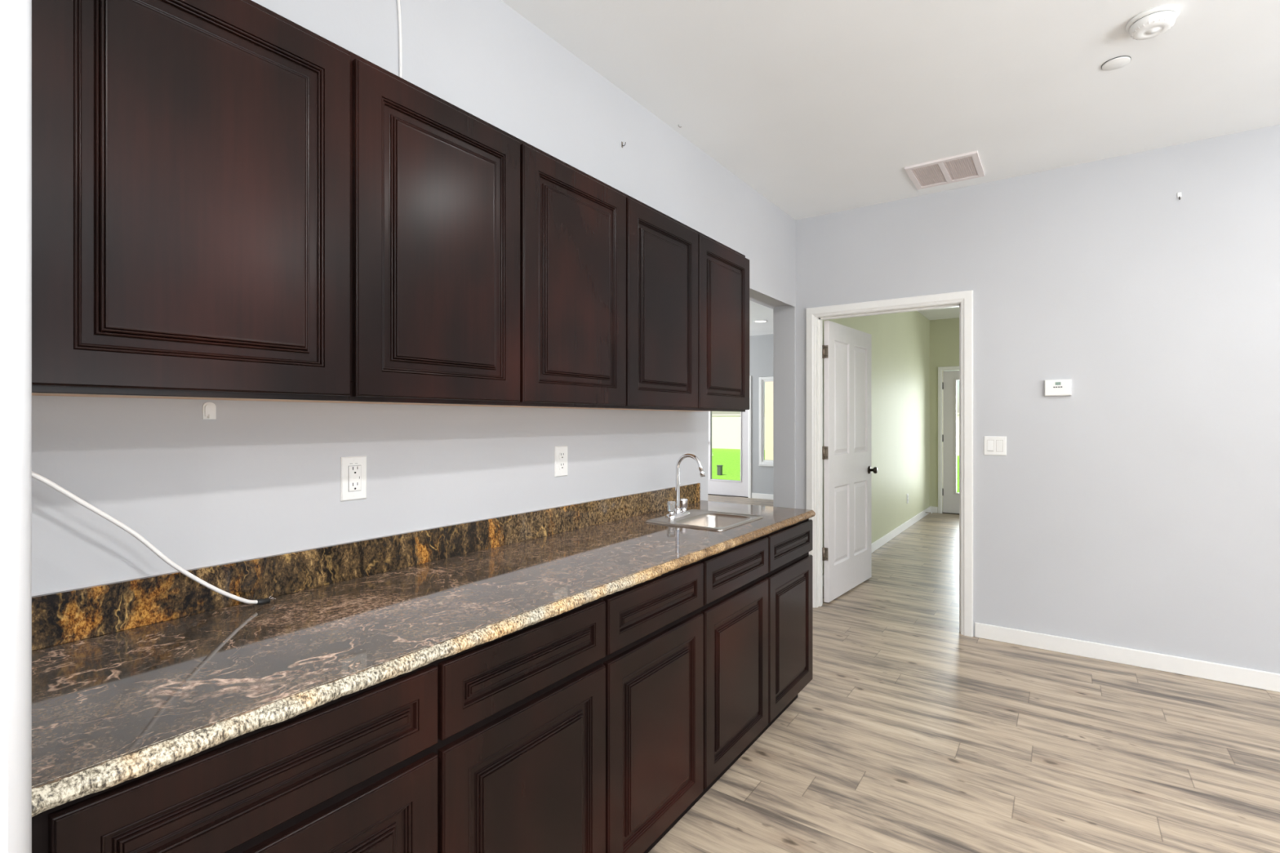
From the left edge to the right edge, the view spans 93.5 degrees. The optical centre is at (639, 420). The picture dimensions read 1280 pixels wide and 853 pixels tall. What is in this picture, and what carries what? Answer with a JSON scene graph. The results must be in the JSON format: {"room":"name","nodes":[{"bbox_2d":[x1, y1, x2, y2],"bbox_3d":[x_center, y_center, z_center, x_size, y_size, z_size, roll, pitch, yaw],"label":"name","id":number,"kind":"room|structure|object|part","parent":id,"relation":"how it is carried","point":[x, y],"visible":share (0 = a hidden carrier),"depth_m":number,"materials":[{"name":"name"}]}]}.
{"room":"kitchen","nodes":[
{"label":"kitchen","id":0,"kind":"room"},
{"bbox_2d":[0,0,31,852],"bbox_3d":[-0.942,-0.060,0.773,0.700,2.740,0.118,0,0,35],"label":"wall","id":1,"kind":"structure","parent":0,"point":[15,15],"depth_m":0.61,"materials":[{"name":"grey paint"}]},
{"bbox_2d":[31,471,275,604],"bbox_3d":[-0.971,0.232,1.176,0.034,0.376,0.507,0,0,31],"label":"loose cable","id":2,"kind":"object","parent":1,"relation":"attached to","point":[257,602],"visible":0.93,"depth_m":1.17,"materials":[{"name":"white plastic"}]},
{"bbox_2d":[31,0,929,593],"bbox_3d":[0.498,-0.060,3.563,0.160,2.740,12.400,0,0,35],"label":"wall","id":3,"kind":"structure","parent":0,"point":[260,477],"depth_m":1.90,"materials":[{"name":"grey paint"}]},
{"bbox_2d":[31,0,350,401],"bbox_3d":[-0.902,-0.420,1.155,0.325,0.756,0.551,0,0,35],"label":"upper cabinet","id":4,"kind":"object","parent":3,"relation":"attached to","point":[191,158],"visible":0.91,"depth_m":1.04,"materials":[{"name":"brown wood"}]},
{"bbox_3d":[-0.918,-0.048,1.166,0.286,0.002,0.547,0,0,35],"label":"panel","id":5,"kind":"part","parent":4,"relation":"part of","materials":[{"name":"brown wood"}]},
{"bbox_2d":[202,402,216,419],"bbox_3d":[-0.959,-0.022,1.343,0.015,0.038,0.025,0,0,35],"label":"hook","id":6,"kind":"object","parent":3,"relation":"attached to","point":[209,409],"visible":1,"depth_m":1.34,"materials":[{"name":"white plastic"}]},
{"bbox_2d":[340,455,366,501],"bbox_3d":[-0.768,0.155,1.619,0.009,0.117,0.071,0,0,35],"label":"power outlet","id":7,"kind":"object","parent":3,"relation":"attached to","point":[353,468],"visible":1,"depth_m":1.61,"materials":[{"name":"white plastic"}]},
{"bbox_2d":[348,465,360,491],"bbox_3d":[-0.766,0.155,1.618,0.003,0.068,0.034,0,0,35],"label":"receptacle","id":8,"kind":"object","parent":7,"relation":"attached to","point":[354,471],"depth_m":1.62,"materials":[{"name":"white plastic"}]},
{"bbox_2d":[31,482,700,650],"bbox_3d":[-0.440,0.371,2.076,0.020,0.101,2.588,0,0,35],"label":"backsplash","id":9,"kind":"structure","parent":3,"relation":"attached to","point":[60,616],"depth_m":1.47,"materials":[{"name":"brown stone"}]},
{"bbox_2d":[396,0,402,78],"bbox_3d":[-0.691,-1.109,1.729,0.009,0.638,0.020,0,0,35],"label":"cable","id":10,"kind":"object","parent":3,"relation":"attached to","point":[397,1],"visible":0.63,"depth_m":1.73,"materials":[{"name":"white plastic"}]},
{"bbox_2d":[288,50,626,408],"bbox_3d":[-0.460,-0.420,1.783,0.325,0.756,0.986,0,0,35],"label":"upper cabinet","id":11,"kind":"object","parent":3,"relation":"attached to","point":[488,268],"visible":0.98,"depth_m":1.54,"materials":[{"name":"brown wood"}]},
{"bbox_3d":[-0.477,-0.415,1.492,0.019,0.727,0.478,0,0,35],"label":"door","id":12,"kind":"part","parent":11,"relation":"part of","materials":[{"name":"brown wood"}]},
{"bbox_3d":[-0.475,-0.048,1.794,0.286,0.002,0.982,0,0,35],"label":"panel","id":13,"kind":"part","parent":11,"relation":"part of","materials":[{"name":"brown wood"}]},
{"bbox_3d":[-0.474,-0.415,1.490,0.011,0.613,0.364,0,0,35],"label":"raised panel","id":14,"kind":"part","parent":11,"relation":"part of","materials":[{"name":"brown wood"}]},
{"bbox_3d":[-0.194,-0.415,1.895,0.019,0.727,0.486,0,0,35],"label":"door","id":15,"kind":"part","parent":11,"relation":"part of","materials":[{"name":"brown wood"}]},
{"bbox_3d":[-0.191,-0.415,1.893,0.011,0.613,0.372,0,0,35],"label":"raised panel","id":16,"kind":"part","parent":11,"relation":"part of","materials":[{"name":"brown wood"}]},
{"bbox_2d":[554,445,567,476],"bbox_3d":[-0.298,0.154,2.287,0.009,0.115,0.071,0,0,35],"label":"power outlet","id":17,"kind":"object","parent":3,"relation":"attached to","point":[561,451],"visible":1,"depth_m":2.28,"materials":[{"name":"white plastic"}]},
{"bbox_2d":[559,462,564,470],"bbox_3d":[-0.296,0.174,2.286,0.003,0.027,0.033,0,0,35],"label":"receptacle","id":18,"kind":"object","parent":17,"relation":"attached to","point":[562,465],"depth_m":2.28,"materials":[{"name":"white plastic"}]},
{"bbox_2d":[559,452,564,459],"bbox_3d":[-0.296,0.135,2.286,0.003,0.027,0.033,0,0,35],"label":"receptacle","id":19,"kind":"object","parent":17,"relation":"attached to","point":[562,455],"depth_m":2.28,"materials":[{"name":"white plastic"}]},
{"bbox_2d":[571,192,749,412],"bbox_3d":[0.112,-0.420,2.594,0.325,0.756,0.997,0,0,35],"label":"upper cabinet","id":20,"kind":"object","parent":3,"relation":"attached to","point":[687,291],"visible":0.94,"depth_m":2.40,"materials":[{"name":"brown wood"}]},
{"bbox_3d":[0.093,-0.048,2.602,0.286,0.002,0.984,0,0,35],"label":"panel","id":21,"kind":"part","parent":20,"relation":"part of","materials":[{"name":"brown wood"}]},
{"bbox_3d":[0.094,-0.415,2.304,0.019,0.727,0.492,0,0,35],"label":"door","id":22,"kind":"part","parent":20,"relation":"part of","materials":[{"name":"brown wood"}]},
{"bbox_3d":[0.097,-0.415,2.301,0.011,0.613,0.378,0,0,35],"label":"raised panel","id":23,"kind":"part","parent":20,"relation":"part of","materials":[{"name":"brown wood"}]},
{"bbox_3d":[0.383,-0.415,2.714,0.019,0.727,0.489,0,0,35],"label":"door","id":24,"kind":"part","parent":20,"relation":"part of","materials":[{"name":"brown wood"}]},
{"bbox_3d":[0.386,-0.415,2.711,0.011,0.613,0.375,0,0,35],"label":"raised panel","id":25,"kind":"part","parent":20,"relation":"part of","materials":[{"name":"brown wood"}]},
{"bbox_2d":[822,506,930,586],"bbox_3d":[2.669,1.266,6.495,0.014,0.088,5.106,0,0,35],"label":"baseboard","id":26,"kind":"structure","parent":3,"relation":"attached to","point":[887,537],"depth_m":6.86,"materials":[{"name":"white paint"}]},
{"bbox_2d":[749,317,959,512],"bbox_3d":[3.931,-0.060,8.820,11.600,2.740,0.150,0,0,35],"label":"wall","id":27,"kind":"structure","parent":0,"point":[944,333],"depth_m":8.58,"materials":[{"name":"paint"}]},
{"bbox_2d":[707,409,748,497],"bbox_3d":[1.500,0.306,10.490,0.896,2.008,0.160,0,0,35],"label":"door","id":28,"kind":"structure","parent":27,"relation":"in","point":[735,488],"depth_m":10.32,"materials":[{"name":"white paint"}]},
{"bbox_2d":[748,375,751,497],"bbox_3d":[1.470,0.277,10.452,0.998,2.067,0.016,0,0,35],"label":"door frame","id":29,"kind":"structure","parent":27,"relation":"attached to","point":[749,410],"depth_m":10.17,"materials":[{"name":"white paint"}]},
{"bbox_2d":[751,493,773,499],"bbox_3d":[2.944,1.266,9.416,2.580,0.088,0.014,0,0,35],"label":"baseboard","id":30,"kind":"structure","parent":27,"relation":"attached to","point":[756,495],"depth_m":10.04,"materials":[{"name":"white paint"}]},
{"bbox_2d":[758,376,773,466],"bbox_3d":[2.504,0.016,9.758,1.212,1.486,0.100,0,0,35],"label":"window","id":31,"kind":"structure","parent":27,"relation":"in","point":[762,462],"depth_m":10.06,"materials":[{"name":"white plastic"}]},
{"bbox_3d":[2.287,0.005,9.909,0.582,1.364,0.030,0,0,35],"label":"sash","id":32,"kind":"part","parent":31,"relation":"part of","materials":[{"name":"white plastic"}]},
{"bbox_2d":[764,381,773,460],"bbox_3d":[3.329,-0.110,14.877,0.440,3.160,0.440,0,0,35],"label":"window","id":33,"kind":"structure","parent":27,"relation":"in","point":[768,385],"depth_m":14.77,"materials":[{"name":"beige paint"}]},
{"bbox_2d":[930,506,937,513],"bbox_3d":[4.178,1.266,8.546,0.091,0.088,0.014,0,0,35],"label":"baseboard","id":34,"kind":"structure","parent":27,"relation":"attached to","point":[933,509],"depth_m":8.54,"materials":[{"name":"white paint"}]},
{"bbox_2d":[937,365,959,513],"bbox_3d":[4.626,0.277,8.230,1.002,2.067,0.016,0,0,35],"label":"door frame","id":35,"kind":"structure","parent":27,"relation":"attached to","point":[940,369],"depth_m":8.50,"materials":[{"name":"white paint"}]},
{"bbox_2d":[942,370,959,514],"bbox_3d":[4.651,0.306,8.271,0.900,2.008,0.160,0,0,35],"label":"door","id":36,"kind":"structure","parent":27,"relation":"in","point":[950,495],"depth_m":8.46,"materials":[{"name":"white paint"}]},
{"bbox_2d":[501,0,1279,336],"bbox_3d":[0.332,-1.490,3.711,11.600,0.120,12.650,0,0,35],"label":"ceiling","id":37,"kind":"structure","parent":0,"point":[820,107],"depth_m":2.53,"materials":[{"name":"paint"}]},
{"bbox_2d":[754,320,767,322],"bbox_3d":[1.737,-1.427,8.667,0.196,0.006,0.196,0,0,35],"label":"recessed light","id":38,"kind":"object","parent":37,"relation":"in","point":[757,321],"visible":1,"depth_m":8.64,"materials":[{"name":"white plastic"}]},
{"bbox_2d":[904,151,984,189],"bbox_3d":[1.746,-1.424,3.445,0.360,0.012,0.372,0,0,35],"label":"ceiling vent","id":39,"kind":"object","parent":37,"relation":"in","point":[967,166],"visible":1,"depth_m":3.43,"materials":[{"name":"white metal"}]},
{"bbox_2d":[1101,55,1131,70],"bbox_3d":[1.902,-1.427,2.405,0.094,0.006,0.094,0,0,35],"label":"disc","id":40,"kind":"object","parent":37,"relation":"attached to","point":[1115,63],"visible":1,"depth_m":2.40,"materials":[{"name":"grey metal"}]},
{"bbox_2d":[1125,4,1180,39],"bbox_3d":[1.822,-1.406,2.141,0.148,0.048,0.148,0,0,35],"label":"smoke detector","id":41,"kind":"object","parent":37,"relation":"attached to","point":[1153,22],"visible":1,"depth_m":2.11,"materials":[{"name":"white plastic"}]},
{"bbox_2d":[648,494,1279,852],"bbox_3d":[0.332,1.360,3.711,11.600,0.100,12.650,0,0,35],"label":"floor","id":42,"kind":"structure","parent":0,"point":[909,732],"depth_m":2.38,"materials":[{"name":"grey wood"}]},
{"bbox_2d":[31,661,437,852],"bbox_3d":[-0.783,0.881,1.079,0.607,0.857,0.562,0,0,35],"label":"base cabinet","id":43,"kind":"object","parent":42,"relation":"on","point":[356,772],"visible":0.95,"depth_m":0.93,"materials":[{"name":"brown wood"}]},
{"bbox_3d":[-0.533,0.535,0.916,0.010,0.058,0.442,0,0,35],"label":"raised panel","id":44,"kind":"part","parent":43,"relation":"part of","materials":[{"name":"brown wood"}]},
{"bbox_3d":[-0.536,0.918,0.919,0.019,0.581,0.528,0,0,35],"label":"door","id":45,"kind":"part","parent":43,"relation":"part of","materials":[{"name":"brown wood"}]},
{"bbox_3d":[-0.533,0.918,0.916,0.011,0.467,0.414,0,0,35],"label":"raised panel","id":46,"kind":"part","parent":43,"relation":"part of","materials":[{"name":"brown wood"}]},
{"bbox_2d":[435,560,703,852],"bbox_3d":[-0.329,0.881,1.724,0.607,0.857,1.016,0,0,35],"label":"base cabinet","id":47,"kind":"object","parent":42,"relation":"on","point":[580,729],"visible":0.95,"depth_m":1.47,"materials":[{"name":"brown wood"}]},
{"bbox_2d":[31,500,815,817],"bbox_3d":[-0.177,0.437,1.933,0.615,0.030,2.656,0,0,35],"label":"countertop","id":48,"kind":"structure","parent":47,"relation":"on","point":[108,710],"depth_m":1.14,"materials":[{"name":"brown stone"}]},
{"bbox_2d":[665,453,705,519],"bbox_3d":[0.209,0.280,2.587,0.160,0.276,0.152,0,0,35],"label":"bar faucet","id":49,"kind":"object","parent":48,"relation":"on","point":[673,508],"visible":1,"depth_m":2.61,"materials":[{"name":"silver metal"}]},
{"bbox_3d":[0.134,0.367,2.578,0.037,0.044,0.035,0,0,35],"label":"knob","id":50,"kind":"part","parent":49,"relation":"part of","materials":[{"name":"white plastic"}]},
{"bbox_3d":[0.163,0.409,2.620,0.048,0.018,0.152,0,0,35],"label":"plate","id":51,"kind":"part","parent":49,"relation":"part of","materials":[{"name":"silver metal"}]},
{"bbox_3d":[0.193,0.367,2.662,0.037,0.044,0.035,0,0,35],"label":"knob","id":52,"kind":"part","parent":49,"relation":"part of","materials":[{"name":"silver metal"}]},
{"bbox_3d":[0.211,0.272,2.586,0.137,0.260,0.021,0,0,35],"label":"spout","id":53,"kind":"part","parent":49,"relation":"part of","materials":[{"name":"silver metal"}]},
{"bbox_2d":[645,509,763,530],"bbox_3d":[0.279,0.483,2.562,0.362,0.134,0.406,0,0,35],"label":"bar sink","id":54,"kind":"object","parent":48,"relation":"in","point":[697,518],"visible":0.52,"depth_m":2.64,"materials":[{"name":"silver metal"}]},
{"bbox_3d":[0.312,0.484,2.538,0.231,0.131,0.326,0,0,35],"label":"bowl","id":55,"kind":"part","parent":54,"relation":"part of","materials":[{"name":"silver metal"}]},
{"bbox_3d":[-0.236,0.535,1.345,0.019,0.144,0.494,0,0,35],"label":"drawer","id":56,"kind":"part","parent":47,"relation":"part of","materials":[{"name":"brown wood"}]},
{"bbox_3d":[-0.236,0.918,1.345,0.019,0.581,0.494,0,0,35],"label":"door","id":57,"kind":"part","parent":47,"relation":"part of","materials":[{"name":"brown wood"}]},
{"bbox_3d":[-0.232,0.535,1.343,0.010,0.058,0.408,0,0,35],"label":"raised panel","id":58,"kind":"part","parent":47,"relation":"part of","materials":[{"name":"brown wood"}]},
{"bbox_3d":[-0.233,0.918,1.343,0.011,0.467,0.380,0,0,35],"label":"raised panel","id":59,"kind":"part","parent":47,"relation":"part of","materials":[{"name":"brown wood"}]},
{"bbox_3d":[-0.104,0.834,1.566,0.019,0.762,1.016,0,0,35],"label":"frame","id":60,"kind":"part","parent":47,"relation":"part of","materials":[{"name":"brown wood"}]},
{"bbox_3d":[0.057,0.535,1.761,0.019,0.144,0.499,0,0,35],"label":"drawer","id":61,"kind":"part","parent":47,"relation":"part of","materials":[{"name":"brown wood"}]},
{"bbox_3d":[0.057,0.918,1.761,0.019,0.581,0.499,0,0,35],"label":"door","id":62,"kind":"part","parent":47,"relation":"part of","materials":[{"name":"brown wood"}]},
{"bbox_3d":[0.060,0.535,1.758,0.010,0.058,0.413,0,0,35],"label":"raised panel","id":63,"kind":"part","parent":47,"relation":"part of","materials":[{"name":"brown wood"}]},
{"bbox_3d":[0.060,0.918,1.758,0.011,0.467,0.385,0,0,35],"label":"raised panel","id":64,"kind":"part","parent":47,"relation":"part of","materials":[{"name":"brown wood"}]},
{"bbox_2d":[685,518,812,813],"bbox_3d":[0.261,0.881,2.562,0.607,0.857,1.033,0,0,35],"label":"base cabinet","id":65,"kind":"object","parent":42,"relation":"on","point":[757,610],"visible":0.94,"depth_m":2.28,"materials":[{"name":"brown wood"}]},
{"bbox_3d":[0.355,0.535,2.185,0.019,0.144,0.510,0,0,35],"label":"drawer","id":66,"kind":"part","parent":65,"relation":"part of","materials":[{"name":"brown wood"}]},
{"bbox_3d":[0.355,0.918,2.185,0.019,0.581,0.510,0,0,35],"label":"door","id":67,"kind":"part","parent":65,"relation":"part of","materials":[{"name":"brown wood"}]},
{"bbox_3d":[0.359,0.535,2.182,0.010,0.058,0.424,0,0,35],"label":"raised panel","id":68,"kind":"part","parent":65,"relation":"part of","materials":[{"name":"brown wood"}]},
{"bbox_3d":[0.358,0.918,2.182,0.011,0.467,0.396,0,0,35],"label":"raised panel","id":69,"kind":"part","parent":65,"relation":"part of","materials":[{"name":"brown wood"}]},
{"bbox_3d":[0.486,0.834,2.403,0.019,0.762,1.031,0,0,35],"label":"frame","id":70,"kind":"part","parent":65,"relation":"part of","materials":[{"name":"brown wood"}]},
{"bbox_3d":[0.655,0.535,2.610,0.019,0.144,0.502,0,0,35],"label":"drawer","id":71,"kind":"part","parent":65,"relation":"part of","materials":[{"name":"brown wood"}]},
{"bbox_3d":[0.655,0.918,2.610,0.019,0.581,0.502,0,0,35],"label":"door","id":72,"kind":"part","parent":65,"relation":"part of","materials":[{"name":"brown wood"}]},
{"bbox_3d":[0.658,0.535,2.607,0.010,0.058,0.416,0,0,35],"label":"raised panel","id":73,"kind":"part","parent":65,"relation":"part of","materials":[{"name":"brown wood"}]},
{"bbox_3d":[0.658,0.918,2.607,0.011,0.467,0.388,0,0,35],"label":"raised panel","id":74,"kind":"part","parent":65,"relation":"part of","materials":[{"name":"brown wood"}]},
{"bbox_2d":[795,124,1279,674],"bbox_3d":[3.330,-0.060,2.809,5.660,2.740,0.120,0,0,35],"label":"wall","id":75,"kind":"structure","parent":0,"point":[1138,508],"depth_m":3.26,"materials":[{"name":"grey paint"}]},
{"bbox_2d":[822,320,877,602],"bbox_3d":[1.607,0.292,4.628,0.161,2.012,0.946,0,0,39],"label":"door","id":76,"kind":"structure","parent":75,"relation":"in","point":[846,352],"depth_m":4.58,"materials":[{"name":"white paint"}]},
{"bbox_3d":[1.499,-0.167,4.485,0.013,0.840,0.298,0,0,39],"label":"recessed panel","id":77,"kind":"part","parent":76,"relation":"part of","materials":[{"name":"white paint"}]},
{"bbox_3d":[1.499,0.768,4.485,0.013,0.570,0.298,0,0,39],"label":"recessed panel","id":78,"kind":"part","parent":76,"relation":"part of","materials":[{"name":"white paint"}]},
{"bbox_3d":[1.751,-0.167,4.792,0.013,0.840,0.298,0,0,39],"label":"recessed panel","id":79,"kind":"part","parent":76,"relation":"part of","materials":[{"name":"white paint"}]},
{"bbox_3d":[1.751,0.768,4.792,0.013,0.570,0.298,0,0,39],"label":"recessed panel","id":80,"kind":"part","parent":76,"relation":"part of","materials":[{"name":"white paint"}]},
{"bbox_3d":[1.891,0.405,4.923,0.036,0.064,0.064,0,0,39],"label":"knob","id":81,"kind":"part","parent":76,"relation":"part of","materials":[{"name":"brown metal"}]},
{"bbox_2d":[805,289,973,636],"bbox_3d":[1.629,0.260,3.996,1.036,2.100,0.138,0,0,35],"label":"door frame","id":82,"kind":"structure","parent":75,"relation":"attached to","point":[966,297],"depth_m":3.88,"materials":[{"name":"white paint"}]},
{"bbox_2d":[983,435,1006,455],"bbox_3d":[2.115,0.150,3.585,0.116,0.113,0.011,0,0,35],"label":"light switch","id":83,"kind":"object","parent":75,"relation":"attached to","point":[993,445],"visible":1,"depth_m":3.58,"materials":[{"name":"white plastic"}]},
{"bbox_2d":[1044,378,1071,395],"bbox_3d":[2.361,-0.185,3.401,0.125,0.091,0.028,0,0,35],"label":"thermostat","id":84,"kind":"object","parent":75,"relation":"attached to","point":[1051,387],"visible":1,"depth_m":3.39,"materials":[{"name":"white plastic"}]},
{"bbox_2d":[974,622,1279,692],"bbox_3d":[3.755,1.266,2.428,4.226,0.088,0.014,0,0,35],"label":"baseboard","id":85,"kind":"structure","parent":75,"relation":"attached to","point":[1254,678],"depth_m":3.21,"materials":[{"name":"white paint"}]},
{"bbox_2d":[1177,191,1181,199],"bbox_3d":[2.785,-1.159,3.107,0.016,0.042,0.020,0,0,35],"label":"hook","id":86,"kind":"object","parent":75,"relation":"attached to","point":[1179,194],"visible":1,"depth_m":3.11,"materials":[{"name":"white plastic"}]},
{"label":"outside","id":87,"kind":"structure","parent":0,"visible":0},
{"bbox_2d":[711,448,959,492],"bbox_3d":[10.295,1.535,17.334,60.000,0.150,15.800,0,0,35],"label":"lawn","id":88,"kind":"structure","parent":87,"point":[730,459],"depth_m":20.18,"materials":[{"name":"green plant"}]},
{"bbox_2d":[716,465,723,475],"bbox_3d":[2.131,1.327,16.076,0.130,0.265,0.130,0,0,35],"label":"utility box","id":89,"kind":"object","parent":88,"relation":"on","point":[719,468],"visible":1,"depth_m":16.03,"materials":[{"name":"grey metal"}]},
{"bbox_2d":[711,413,959,455],"bbox_3d":[14.916,0.645,23.895,60.000,1.930,0.310,0,0,35],"label":"wall","id":90,"kind":"structure","parent":88,"relation":"on","point":[726,428],"depth_m":31.03,"materials":[{"name":"white paint"}]}
]}

